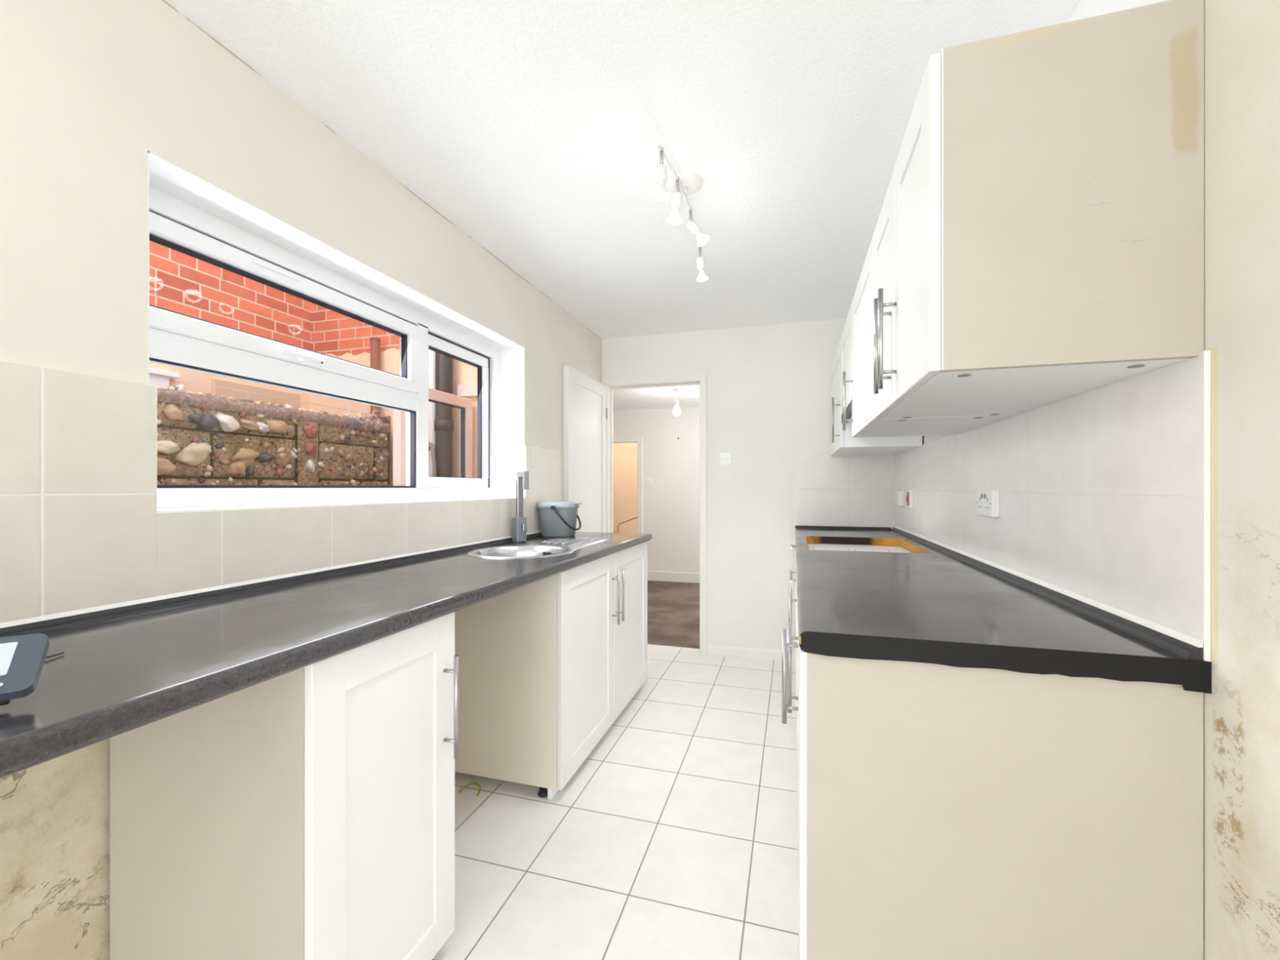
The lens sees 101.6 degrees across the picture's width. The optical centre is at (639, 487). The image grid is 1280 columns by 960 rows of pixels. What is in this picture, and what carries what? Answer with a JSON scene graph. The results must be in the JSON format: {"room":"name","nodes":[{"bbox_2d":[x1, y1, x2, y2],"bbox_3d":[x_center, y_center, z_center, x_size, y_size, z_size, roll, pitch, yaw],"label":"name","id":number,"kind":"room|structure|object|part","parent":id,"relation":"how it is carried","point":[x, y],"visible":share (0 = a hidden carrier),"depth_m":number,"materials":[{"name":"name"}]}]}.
{"room":"kitchen","nodes":[
{"label":"kitchen","id":0,"kind":"room"},
{"bbox_2d":[0,0,601,959],"bbox_3d":[-1.522,0.030,0.249,0.279,2.308,8.060,0,0,16],"label":"wall","id":1,"kind":"structure","parent":0,"point":[88,88],"depth_m":1.11,"materials":[{"name":"beige paint"}]},
{"bbox_2d":[0,361,564,622],"bbox_3d":[-0.977,0.022,1.596,0.008,0.504,4.912,0,0,16],"label":"wall tiles","id":2,"kind":"structure","parent":1,"relation":"attached to","point":[82,527],"depth_m":1.13,"materials":[{"name":"beige tile"}]},
{"bbox_2d":[147,151,525,512],"bbox_3d":[-0.961,-0.349,2.022,0.215,0.817,1.714,0,0,16],"label":"window","id":3,"kind":"structure","parent":1,"relation":"in","point":[188,215],"depth_m":1.74,"materials":[{"name":"white plastic"}]},
{"bbox_2d":[252,257,299,281],"bbox_3d":[-1.118,-0.670,1.605,0.010,0.016,0.150,0,0,16],"label":"vent","id":4,"kind":"object","parent":3,"relation":"attached to","point":[259,264],"depth_m":1.60,"materials":[{"name":"white plastic"}]},
{"bbox_3d":[-1.112,-0.543,1.735,0.057,0.285,1.030,0,0,16],"label":"sash","id":5,"kind":"part","parent":3,"relation":"part of","materials":[{"name":"white plastic"}]},
{"bbox_3d":[-1.086,-0.418,1.680,0.028,0.024,0.160,0,0,16],"label":"handle","id":6,"kind":"part","parent":3,"relation":"part of","materials":[{"name":"white plastic"}]},
{"bbox_3d":[-0.896,-0.343,2.550,0.033,0.691,0.504,0,0,16],"label":"sash","id":7,"kind":"part","parent":3,"relation":"part of","materials":[{"name":"white plastic"}]},
{"bbox_2d":[563,365,607,532],"bbox_3d":[-0.362,0.203,3.606,0.047,1.938,0.691,0,0,16],"label":"door","id":8,"kind":"structure","parent":1,"relation":"in","point":[584,410],"depth_m":3.55,"materials":[{"name":"beige paint"}]},
{"bbox_2d":[431,580,799,959],"bbox_3d":[-0.777,1.224,1.435,4.100,0.081,10.756,0,0,16],"label":"floor","id":9,"kind":"structure","parent":0,"point":[675,837],"depth_m":1.78,"materials":[{"name":"white tile"}]},
{"bbox_2d":[110,612,458,959],"bbox_3d":[-0.776,0.750,1.214,0.584,0.869,0.416,0,0,16],"label":"base cabinet","id":10,"kind":"object","parent":9,"relation":"on","point":[307,812],"visible":0.82,"depth_m":1.04,"materials":[{"name":"wood"}]},
{"bbox_3d":[-0.543,0.728,1.146,0.018,0.820,0.416,0,0,16],"label":"door","id":11,"kind":"part","parent":10,"relation":"part of","materials":[{"name":"white wood"}]},
{"bbox_3d":[-0.469,0.543,1.297,0.040,0.253,0.012,0,0,16],"label":"handle","id":12,"kind":"part","parent":10,"relation":"part of","materials":[{"name":"metal"}]},
{"bbox_2d":[458,782,480,795],"bbox_3d":[-0.653,1.172,2.032,0.087,0.019,0.054,0,0,16],"label":"cable","id":13,"kind":"object","parent":9,"relation":"on","point":[470,784],"visible":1,"depth_m":2.04,"materials":[{"name":"plastic"}]},
{"bbox_2d":[454,541,647,799],"bbox_3d":[-0.367,0.750,2.607,0.584,0.869,1.205,0,0,16],"label":"base cabinet","id":14,"kind":"object","parent":9,"relation":"on","point":[547,666],"visible":0.86,"depth_m":2.05,"materials":[{"name":"wood"}]},
{"bbox_2d":[0,530,652,778],"bbox_3d":[-0.796,0.281,1.177,0.573,0.068,4.210,0,0,16],"label":"countertop","id":15,"kind":"structure","parent":14,"relation":"on","point":[123,667],"depth_m":0.99,"materials":[{"name":"laminate"}]},
{"bbox_2d":[0,633,64,706],"bbox_3d":[-0.898,0.235,0.723,0.135,0.076,0.275,0,0,-37],"label":"tablet","id":16,"kind":"object","parent":15,"relation":"on","point":[22,657],"visible":1,"depth_m":0.67,"materials":[{"name":"plastic"}]},
{"bbox_2d":[511,471,528,542],"bbox_3d":[-0.574,0.098,2.573,0.063,0.351,0.194,0,0,-32],"label":"tap","id":17,"kind":"object","parent":15,"relation":"on","point":[519,526],"visible":1,"depth_m":2.61,"materials":[{"name":"silver metal"}]},
{"bbox_2d":[511,516,527,542],"bbox_3d":[-0.603,0.211,2.627,0.083,0.124,0.071,0,0,16],"label":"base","id":18,"kind":"object","parent":17,"relation":"attached to","point":[519,526],"depth_m":2.61,"materials":[{"name":"silver metal"}]},
{"bbox_3d":[-0.574,0.036,2.563,0.036,0.228,0.176,0,0,-26],"label":"spout","id":19,"kind":"part","parent":17,"relation":"part of","materials":[{"name":"silver metal"}]},
{"bbox_2d":[466,537,607,558],"bbox_3d":[-0.450,0.353,2.424,0.444,0.173,0.842,0,0,16],"label":"sink","id":20,"kind":"object","parent":15,"relation":"in","point":[564,545],"visible":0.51,"depth_m":2.40,"materials":[{"name":"silver metal"}]},
{"bbox_3d":[-0.506,0.356,2.233,0.380,0.167,0.380,0,0,16],"label":"bowl","id":21,"kind":"part","parent":20,"relation":"part of","materials":[{"name":"silver metal"}]},
{"bbox_2d":[537,500,582,537],"bbox_3d":[-0.447,0.174,2.946,0.239,0.198,0.248,0,0,16],"label":"bucket","id":22,"kind":"object","parent":15,"relation":"on","point":[558,518],"visible":1,"depth_m":2.87,"materials":[{"name":"grey plastic"}]},
{"bbox_3d":[-0.447,0.095,2.946,0.239,0.039,0.214,0,0,16],"label":"caddy lid","id":23,"kind":"part","parent":22,"relation":"part of","materials":[{"name":"grey plastic"}]},
{"bbox_3d":[-0.397,0.169,2.931,0.112,0.142,0.248,0,0,16],"label":"handle","id":24,"kind":"part","parent":22,"relation":"part of","materials":[{"name":"grey plastic"}]},
{"bbox_3d":[-0.218,0.728,2.250,0.018,0.820,0.600,0,0,16],"label":"door","id":25,"kind":"part","parent":14,"relation":"part of","materials":[{"name":"white wood"}]},
{"bbox_3d":[-0.115,0.527,2.499,0.040,0.255,0.012,0,0,16],"label":"handle","id":26,"kind":"part","parent":14,"relation":"part of","materials":[{"name":"metal"}]},
{"bbox_3d":[-0.096,0.527,2.564,0.040,0.255,0.012,0,0,16],"label":"handle","id":27,"kind":"part","parent":14,"relation":"part of","materials":[{"name":"metal"}]},
{"bbox_3d":[-0.048,0.728,2.829,0.018,0.820,0.599,0,0,16],"label":"door","id":28,"kind":"part","parent":14,"relation":"part of","materials":[{"name":"white wood"}]},
{"bbox_2d":[788,571,797,804],"bbox_3d":[0.878,0.690,1.909,0.640,0.749,0.600,0,0,16],"label":"base cabinet","id":29,"kind":"object","parent":9,"relation":"on","point":[790,600],"visible":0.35,"depth_m":1.82,"materials":[{"name":"wood"}]},
{"bbox_3d":[0.534,0.469,1.823,0.028,0.230,0.012,0,0,16],"label":"handle","id":30,"kind":"part","parent":29,"relation":"part of","materials":[{"name":"metal"}]},
{"bbox_3d":[0.604,0.689,1.989,0.013,0.741,0.596,0,0,16],"label":"door","id":31,"kind":"part","parent":29,"relation":"part of","materials":[{"name":"white wood"}]},
{"bbox_2d":[790,543,795,666],"bbox_3d":[1.254,0.690,3.189,0.640,0.749,0.577,0,0,16],"label":"base cabinet","id":32,"kind":"object","parent":9,"relation":"on","point":[792,546],"visible":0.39,"depth_m":3.17,"materials":[{"name":"wood"}]},
{"bbox_3d":[0.980,0.774,3.270,0.013,0.570,0.573,0,0,16],"label":"door","id":33,"kind":"part","parent":32,"relation":"part of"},
{"bbox_2d":[782,618,1203,959],"bbox_3d":[0.689,0.749,1.274,0.660,0.867,0.716,0,0,16],"label":"base cabinet","id":34,"kind":"object","parent":9,"relation":"on","point":[945,812],"visible":0.71,"depth_m":0.92,"materials":[{"name":"wood"}]},
{"bbox_3d":[0.383,0.482,1.331,0.040,0.240,0.012,0,0,16],"label":"handle","id":35,"kind":"part","parent":34,"relation":"part of","materials":[{"name":"metal"}]},
{"bbox_3d":[0.409,0.482,1.396,0.028,0.240,0.012,0,0,16],"label":"handle","id":36,"kind":"part","parent":34,"relation":"part of","materials":[{"name":"metal"}]},
{"bbox_3d":[0.468,0.689,1.526,0.013,0.741,0.354,0,0,16],"label":"door","id":37,"kind":"part","parent":34,"relation":"part of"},
{"bbox_3d":[0.367,0.689,1.182,0.013,0.741,0.356,0,0,16],"label":"door","id":38,"kind":"part","parent":34,"relation":"part of","materials":[{"name":"white wood"}]},
{"bbox_2d":[795,525,1211,693],"bbox_3d":[0.982,0.285,2.186,0.632,0.082,2.658,0,0,16],"label":"countertop","id":39,"kind":"structure","parent":34,"relation":"on","point":[936,602],"depth_m":1.07,"materials":[{"name":"laminate"}]},
{"bbox_2d":[789,542,911,582],"bbox_3d":[1.068,0.690,2.555,0.640,0.749,0.738,0,0,16],"label":"base cabinet","id":40,"kind":"object","parent":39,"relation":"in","point":[866,548],"visible":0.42,"depth_m":2.73,"materials":[{"name":"wood"}]},
{"bbox_3d":[0.723,0.419,2.466,0.028,0.012,0.300,0,0,16],"label":"handle","id":41,"kind":"part","parent":40,"relation":"part of","materials":[{"name":"metal"}]},
{"bbox_3d":[1.113,0.320,2.704,0.510,0.005,0.377,0,0,16],"label":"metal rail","id":42,"kind":"part","parent":40,"relation":"part of","materials":[{"name":"white plastic"}]},
{"bbox_2d":[164,0,1079,339],"bbox_3d":[-0.454,-1.174,-0.127,2.600,0.100,7.940,0,0,16],"label":"ceiling","id":43,"kind":"structure","parent":0,"point":[534,128],"depth_m":1.59,"materials":[{"name":"white paint"}]},
{"bbox_2d":[653,142,709,281],"bbox_3d":[0.192,-1.025,1.991,0.135,0.197,0.757,0,0,16],"label":"track light","id":44,"kind":"object","parent":43,"relation":"attached to","point":[685,184],"visible":1,"depth_m":1.87,"materials":[{"name":"white metal"}]},
{"bbox_3d":[0.069,-1.053,1.668,0.012,0.061,0.012,0,0,16],"label":"lamp arm","id":45,"kind":"part","parent":44,"relation":"part of","materials":[{"name":"metal"}]},
{"bbox_3d":[0.069,-0.954,1.668,0.051,0.046,0.051,0,0,16],"label":"reflector bulb","id":46,"kind":"part","parent":44,"relation":"part of","materials":[{"name":"white glass"}]},
{"bbox_3d":[0.069,-0.929,1.668,0.051,0.004,0.051,0,0,23],"label":"bulb","id":47,"kind":"part","parent":44,"relation":"part of","materials":[{"name":"white glass"}]},
{"bbox_3d":[0.121,-0.931,1.822,0.051,0.008,0.051,0,0,16],"label":"bulb","id":48,"kind":"part","parent":44,"relation":"part of","materials":[{"name":"white glass"}]},
{"bbox_3d":[0.122,-0.953,1.822,0.051,0.050,0.051,0,0,16],"label":"reflector bulb","id":49,"kind":"part","parent":44,"relation":"part of","materials":[{"name":"white glass"}]},
{"bbox_3d":[0.131,-1.053,1.824,0.012,0.061,0.012,0,0,16],"label":"lamp arm","id":50,"kind":"part","parent":44,"relation":"part of","materials":[{"name":"metal"}]},
{"bbox_3d":[0.166,-1.091,1.921,0.024,0.029,0.020,0,0,16],"label":"stem","id":51,"kind":"part","parent":44,"relation":"part of","materials":[{"name":"white ceramic"}]},
{"bbox_3d":[0.195,-1.053,2.023,0.012,0.061,0.012,0,0,16],"label":"lamp arm","id":52,"kind":"part","parent":44,"relation":"part of","materials":[{"name":"metal"}]},
{"bbox_3d":[0.268,-1.053,2.332,0.012,0.061,0.012,0,0,16],"label":"lamp arm","id":53,"kind":"part","parent":44,"relation":"part of","materials":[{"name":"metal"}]},
{"bbox_3d":[0.237,-0.962,2.006,0.056,0.058,0.051,0,0,16],"label":"reflector bulb","id":54,"kind":"part","parent":44,"relation":"part of","materials":[{"name":"white glass"}]},
{"bbox_3d":[0.280,-0.953,2.333,0.051,0.050,0.051,0,0,16],"label":"reflector bulb","id":55,"kind":"part","parent":44,"relation":"part of","materials":[{"name":"white ceramic"}]},
{"bbox_3d":[0.280,-0.931,2.333,0.050,0.008,0.051,0,0,16],"label":"bulb","id":56,"kind":"part","parent":44,"relation":"part of","materials":[{"name":"white"}]},
{"bbox_3d":[0.244,-0.947,2.004,0.042,0.029,0.051,0,0,16],"label":"bulb","id":57,"kind":"part","parent":44,"relation":"part of","materials":[{"name":"white"}]},
{"bbox_2d":[613,442,637,533],"bbox_3d":[0.012,-0.116,7.666,1.900,2.600,1.684,0,0,16],"label":"wall","id":58,"kind":"structure","parent":0,"point":[624,455],"depth_m":8.51,"materials":[{"name":"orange paint"}]},
{"bbox_2d":[613,406,699,573],"bbox_3d":[0.480,0.092,6.598,3.600,2.185,0.100,0,0,16],"label":"wall","id":59,"kind":"structure","parent":0,"point":[670,505],"depth_m":6.58,"materials":[{"name":"beige paint"}]},
{"bbox_2d":[613,437,642,533],"bbox_3d":[-0.265,0.272,6.809,0.650,1.825,0.116,0,0,16],"label":"trim","id":60,"kind":"structure","parent":59,"relation":"attached to","point":[639,440],"depth_m":6.67,"materials":[{"name":"beige paint"}]},
{"bbox_2d":[646,479,653,484],"bbox_3d":[0.122,-0.071,6.646,0.085,0.080,0.010,0,0,16],"label":"light switch","id":61,"kind":"object","parent":59,"relation":"attached to","point":[649,482],"visible":1,"depth_m":6.64,"materials":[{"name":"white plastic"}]},
{"bbox_2d":[647,570,699,582],"bbox_3d":[1.055,1.124,6.370,2.129,0.120,0.015,0,0,16],"label":"baseboard","id":62,"kind":"structure","parent":59,"relation":"attached to","point":[651,575],"depth_m":6.55,"materials":[{"name":"beige paint"}]},
{"bbox_2d":[613,385,699,410],"bbox_3d":[0.100,-1.051,5.305,3.600,0.100,2.596,0,0,16],"label":"ceiling","id":63,"kind":"structure","parent":0,"point":[688,396],"depth_m":5.83,"materials":[{"name":"white paint"}]},
{"bbox_2d":[672,388,680,415],"bbox_3d":[0.375,-0.865,5.310,0.084,0.271,0.084,0,0,16],"label":"pendant lamp","id":64,"kind":"object","parent":63,"relation":"hanging from","point":[677,411],"visible":1,"depth_m":5.29,"materials":[{"name":"white glass"}]},
{"bbox_3d":[0.375,-0.784,5.310,0.080,0.108,0.080,0,0,16],"label":"bulb","id":65,"kind":"part","parent":64,"relation":"part of","materials":[{"name":"white glass"}]},
{"bbox_2d":[601,318,846,651],"bbox_3d":[0.699,0.030,3.720,2.025,2.308,0.108,0,0,16],"label":"wall","id":66,"kind":"structure","parent":0,"point":[768,386],"depth_m":3.64,"materials":[{"name":"beige paint"}]},
{"bbox_2d":[601,373,706,653],"bbox_3d":[0.110,0.184,3.889,0.796,2.000,0.136,0,0,16],"label":"trim","id":67,"kind":"structure","parent":66,"relation":"attached to","point":[699,379],"depth_m":3.73,"materials":[{"name":"beige paint"}]},
{"bbox_2d":[719,452,731,464],"bbox_3d":[0.605,-0.204,3.684,0.086,0.086,0.014,0,0,16],"label":"light switch","id":68,"kind":"object","parent":66,"relation":"attached to","point":[725,458],"visible":1,"depth_m":3.68,"materials":[{"name":"white plastic"}]},
{"bbox_2d":[706,644,795,662],"bbox_3d":[0.881,1.150,3.602,0.841,0.068,0.015,0,0,16],"label":"baseboard","id":69,"kind":"structure","parent":66,"relation":"attached to","point":[713,649],"depth_m":3.64,"materials":[{"name":"beige paint"}]},
{"bbox_2d":[798,453,893,528],"bbox_3d":[1.362,0.032,3.465,0.593,0.525,0.008,0,0,16],"label":"wall tiles","id":70,"kind":"structure","parent":66,"relation":"attached to","point":[834,491],"depth_m":3.46,"materials":[{"name":"white tile"}]},
{"bbox_2d":[922,0,1279,959],"bbox_3d":[0.682,0.030,-0.399,0.266,2.308,8.060,0,0,16],"label":"wall","id":71,"kind":"structure","parent":0,"point":[1242,710],"depth_m":0.77,"materials":[{"name":"beige paint"}]},
{"bbox_2d":[840,302,852,416],"bbox_3d":[1.163,-0.585,2.427,0.387,0.418,0.547,0,0,16],"label":"upper cabinet","id":72,"kind":"object","parent":71,"relation":"attached to","point":[846,335],"visible":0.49,"depth_m":2.42,"materials":[{"name":"white wood"}]},
{"bbox_2d":[830,338,922,455],"bbox_3d":[1.330,-0.503,3.067,0.427,0.582,0.769,0,0,16],"label":"upper cabinet","id":73,"kind":"object","parent":71,"relation":"attached to","point":[842,442],"visible":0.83,"depth_m":2.80,"materials":[{"name":"wood"}]},
{"bbox_3d":[1.051,-0.362,2.802,0.040,0.243,0.012,0,0,16],"label":"handle","id":74,"kind":"part","parent":73,"relation":"part of","materials":[{"name":"metal"}]},
{"bbox_3d":[1.173,-0.500,3.113,0.018,0.576,0.765,0,0,16],"label":"door","id":75,"kind":"part","parent":73,"relation":"part of","materials":[{"name":"white wood"}]},
{"bbox_2d":[842,237,1013,437],"bbox_3d":[0.981,-0.503,1.878,0.427,0.583,0.603,0,0,16],"label":"upper cabinet","id":76,"kind":"object","parent":71,"relation":"attached to","point":[864,425],"visible":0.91,"depth_m":1.88,"materials":[{"name":"wood"}]},
{"bbox_2d":[841,401,852,424],"bbox_3d":[1.161,-0.351,2.429,0.372,0.048,0.535,0,0,16],"label":"extractor hood","id":77,"kind":"object","parent":76,"relation":"attached to","point":[849,411],"visible":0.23,"depth_m":2.45,"materials":[{"name":"grey metal"}]},
{"bbox_3d":[0.868,-0.362,2.179,0.040,0.243,0.012,0,0,16],"label":"handle","id":78,"kind":"part","parent":76,"relation":"part of","materials":[{"name":"metal"}]},
{"bbox_3d":[0.823,-0.500,1.925,0.018,0.576,0.599,0,0,16],"label":"door","id":79,"kind":"part","parent":76,"relation":"part of","materials":[{"name":"white wood"}]},
{"bbox_2d":[872,0,1204,419],"bbox_3d":[0.798,-0.503,1.241,0.435,0.583,0.719,0,0,16],"label":"upper cabinet","id":80,"kind":"object","parent":71,"relation":"attached to","point":[1038,235],"visible":1,"depth_m":0.90,"materials":[{"name":"wood"}]},
{"bbox_3d":[0.620,-0.362,1.334,0.040,0.243,0.012,0,0,16],"label":"handle","id":81,"kind":"part","parent":80,"relation":"part of","materials":[{"name":"metal"}]},
{"bbox_3d":[0.687,-0.500,1.462,0.018,0.576,0.354,0,0,16],"label":"door","id":82,"kind":"part","parent":80,"relation":"part of","materials":[{"name":"white wood"}]},
{"bbox_3d":[0.600,-0.362,1.267,0.040,0.243,0.012,0,0,16],"label":"handle","id":83,"kind":"part","parent":80,"relation":"part of","materials":[{"name":"metal"}]},
{"bbox_3d":[0.586,-0.500,1.117,0.018,0.576,0.356,0,0,16],"label":"door","id":84,"kind":"part","parent":80,"relation":"part of","materials":[{"name":"white wood"}]},
{"bbox_2d":[893,350,1210,662],"bbox_3d":[1.276,0.038,2.105,0.008,0.512,2.665,0,0,16],"label":"wall tiles","id":85,"kind":"structure","parent":71,"relation":"attached to","point":[1104,491],"depth_m":1.12,"materials":[{"name":"white tile"}]},
{"bbox_2d":[895,491,903,506],"bbox_3d":[1.556,0.066,3.128,0.030,0.086,0.086,0,0,16],"label":"box","id":86,"kind":"object","parent":85,"relation":"attached to","point":[899,495],"visible":1,"depth_m":3.09,"materials":[{"name":"white plastic"}]},
{"bbox_2d":[906,489,912,507],"bbox_3d":[1.489,0.062,2.887,0.024,0.100,0.086,0,0,16],"label":"switch","id":87,"kind":"object","parent":85,"relation":"attached to","point":[909,492],"visible":1,"depth_m":2.85,"materials":[{"name":"white plastic"}]},
{"bbox_2d":[977,489,999,517],"bbox_3d":[1.145,0.051,1.722,0.026,0.086,0.146,0,0,16],"label":"double socket","id":88,"kind":"object","parent":85,"relation":"attached to","point":[988,500],"visible":1,"depth_m":1.68,"materials":[{"name":"white plastic"}]},
{"bbox_3d":[0.060,1.224,7.652,1.800,0.080,1.684,0,0,16],"label":"floor","id":89,"kind":"structure","parent":0,"visible":0},
{"bbox_2d":[617,515,637,532],"bbox_3d":[-0.152,0.782,7.602,0.392,0.805,0.032,0,0,16],"label":"handrail","id":90,"kind":"object","parent":89,"relation":"on","point":[635,517],"visible":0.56,"depth_m":7.61,"materials":[{"name":"pink paint"}]},
{"label":"outside","id":91,"kind":"structure","parent":0,"visible":0},
{"bbox_3d":[-4.695,1.234,2.944,7.330,0.100,15.000,0,0,16],"label":"ground","id":92,"kind":"structure","parent":91,"visible":0},
{"bbox_2d":[156,384,390,485],"bbox_3d":[-2.447,0.361,1.053,0.272,1.646,5.040,0,0,16],"label":"wall","id":93,"kind":"structure","parent":92,"relation":"on","point":[202,438],"depth_m":2.60,"materials":[{"name":"stone"}]},
{"bbox_2d":[149,373,391,417],"bbox_3d":[-2.227,-0.477,1.645,0.004,0.016,3.900,0,0,16],"label":"washing line","id":94,"kind":"object","parent":93,"relation":"attached to","point":[149,374],"visible":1,"depth_m":2.62,"materials":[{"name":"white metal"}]},
{"bbox_2d":[342,415,355,431],"bbox_3d":[-1.726,-0.380,3.098,0.023,0.092,0.088,0,0,16],"label":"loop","id":95,"kind":"object","parent":93,"relation":"hanging from","point":[348,415],"visible":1,"depth_m":3.09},
{"bbox_2d":[347,408,389,429],"bbox_3d":[-1.682,-0.428,3.248,0.023,0.122,0.341,0,0,16],"label":"wire tangle","id":96,"kind":"object","parent":93,"relation":"on","point":[357,420],"visible":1,"depth_m":3.21,"materials":[{"name":"white metal"}]},
{"bbox_2d":[359,416,390,484],"bbox_3d":[-1.870,-0.246,3.541,0.415,0.460,0.020,0,0,16],"label":"board","id":97,"kind":"object","parent":93,"relation":"attached to","point":[384,420],"visible":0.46,"depth_m":3.48,"materials":[{"name":"brown wood"}]},
{"bbox_2d":[149,240,477,485],"bbox_3d":[-2.772,-1.566,0.450,2.228,5.500,7.300,0,0,16],"label":"brick building","id":98,"kind":"structure","parent":92,"relation":"on","point":[180,282],"depth_m":3.44,"materials":[{"name":"red brick"}]},
{"bbox_3d":[-2.711,-0.481,2.673,0.049,0.330,0.600,0,0,16],"label":"window sill","id":99,"kind":"part","parent":98,"relation":"part of","materials":[{"name":"white plastic"}]},
{"bbox_3d":[-2.503,-0.588,3.435,0.021,0.145,0.580,0,0,16],"label":"render panel","id":100,"kind":"part","parent":98,"relation":"part of","materials":[{"name":"paint"}]},
{"bbox_2d":[369,336,380,417],"bbox_3d":[-1.821,-0.073,3.589,0.068,1.915,0.068,0,0,16],"label":"vent pipe","id":101,"kind":"object","parent":98,"relation":"attached to","point":[375,341],"visible":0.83,"depth_m":3.56,"materials":[{"name":"brown plastic"}]},
{"bbox_2d":[428,349,435,476],"bbox_3d":[-1.373,-0.216,3.458,0.052,2.800,0.052,0,0,16],"label":"downpipe","id":102,"kind":"object","parent":98,"relation":"attached to","point":[431,353],"visible":0.14,"depth_m":3.43,"materials":[{"name":"white plastic"}]},
{"bbox_2d":[392,387,472,485],"bbox_3d":[-1.203,0.307,3.087,0.070,1.755,0.644,0,0,16],"label":"window frame","id":103,"kind":"structure","parent":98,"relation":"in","point":[464,405],"depth_m":3.13,"materials":[{"name":"plastic"}]},
{"bbox_2d":[434,351,453,476],"bbox_3d":[-1.276,-0.216,3.398,0.120,2.800,0.120,0,0,16],"label":"pipe","id":104,"kind":"object","parent":92,"relation":"on","point":[443,422],"visible":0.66,"depth_m":3.35,"materials":[{"name":"brown plastic"}]},
{"bbox_2d":[428,441,436,476],"bbox_3d":[-1.345,0.194,3.363,0.128,0.981,0.048,0,0,39],"label":"pipe","id":105,"kind":"object","parent":104,"relation":"attached to","point":[431,447],"visible":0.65,"depth_m":3.32,"materials":[{"name":"brown plastic"}]}
]}

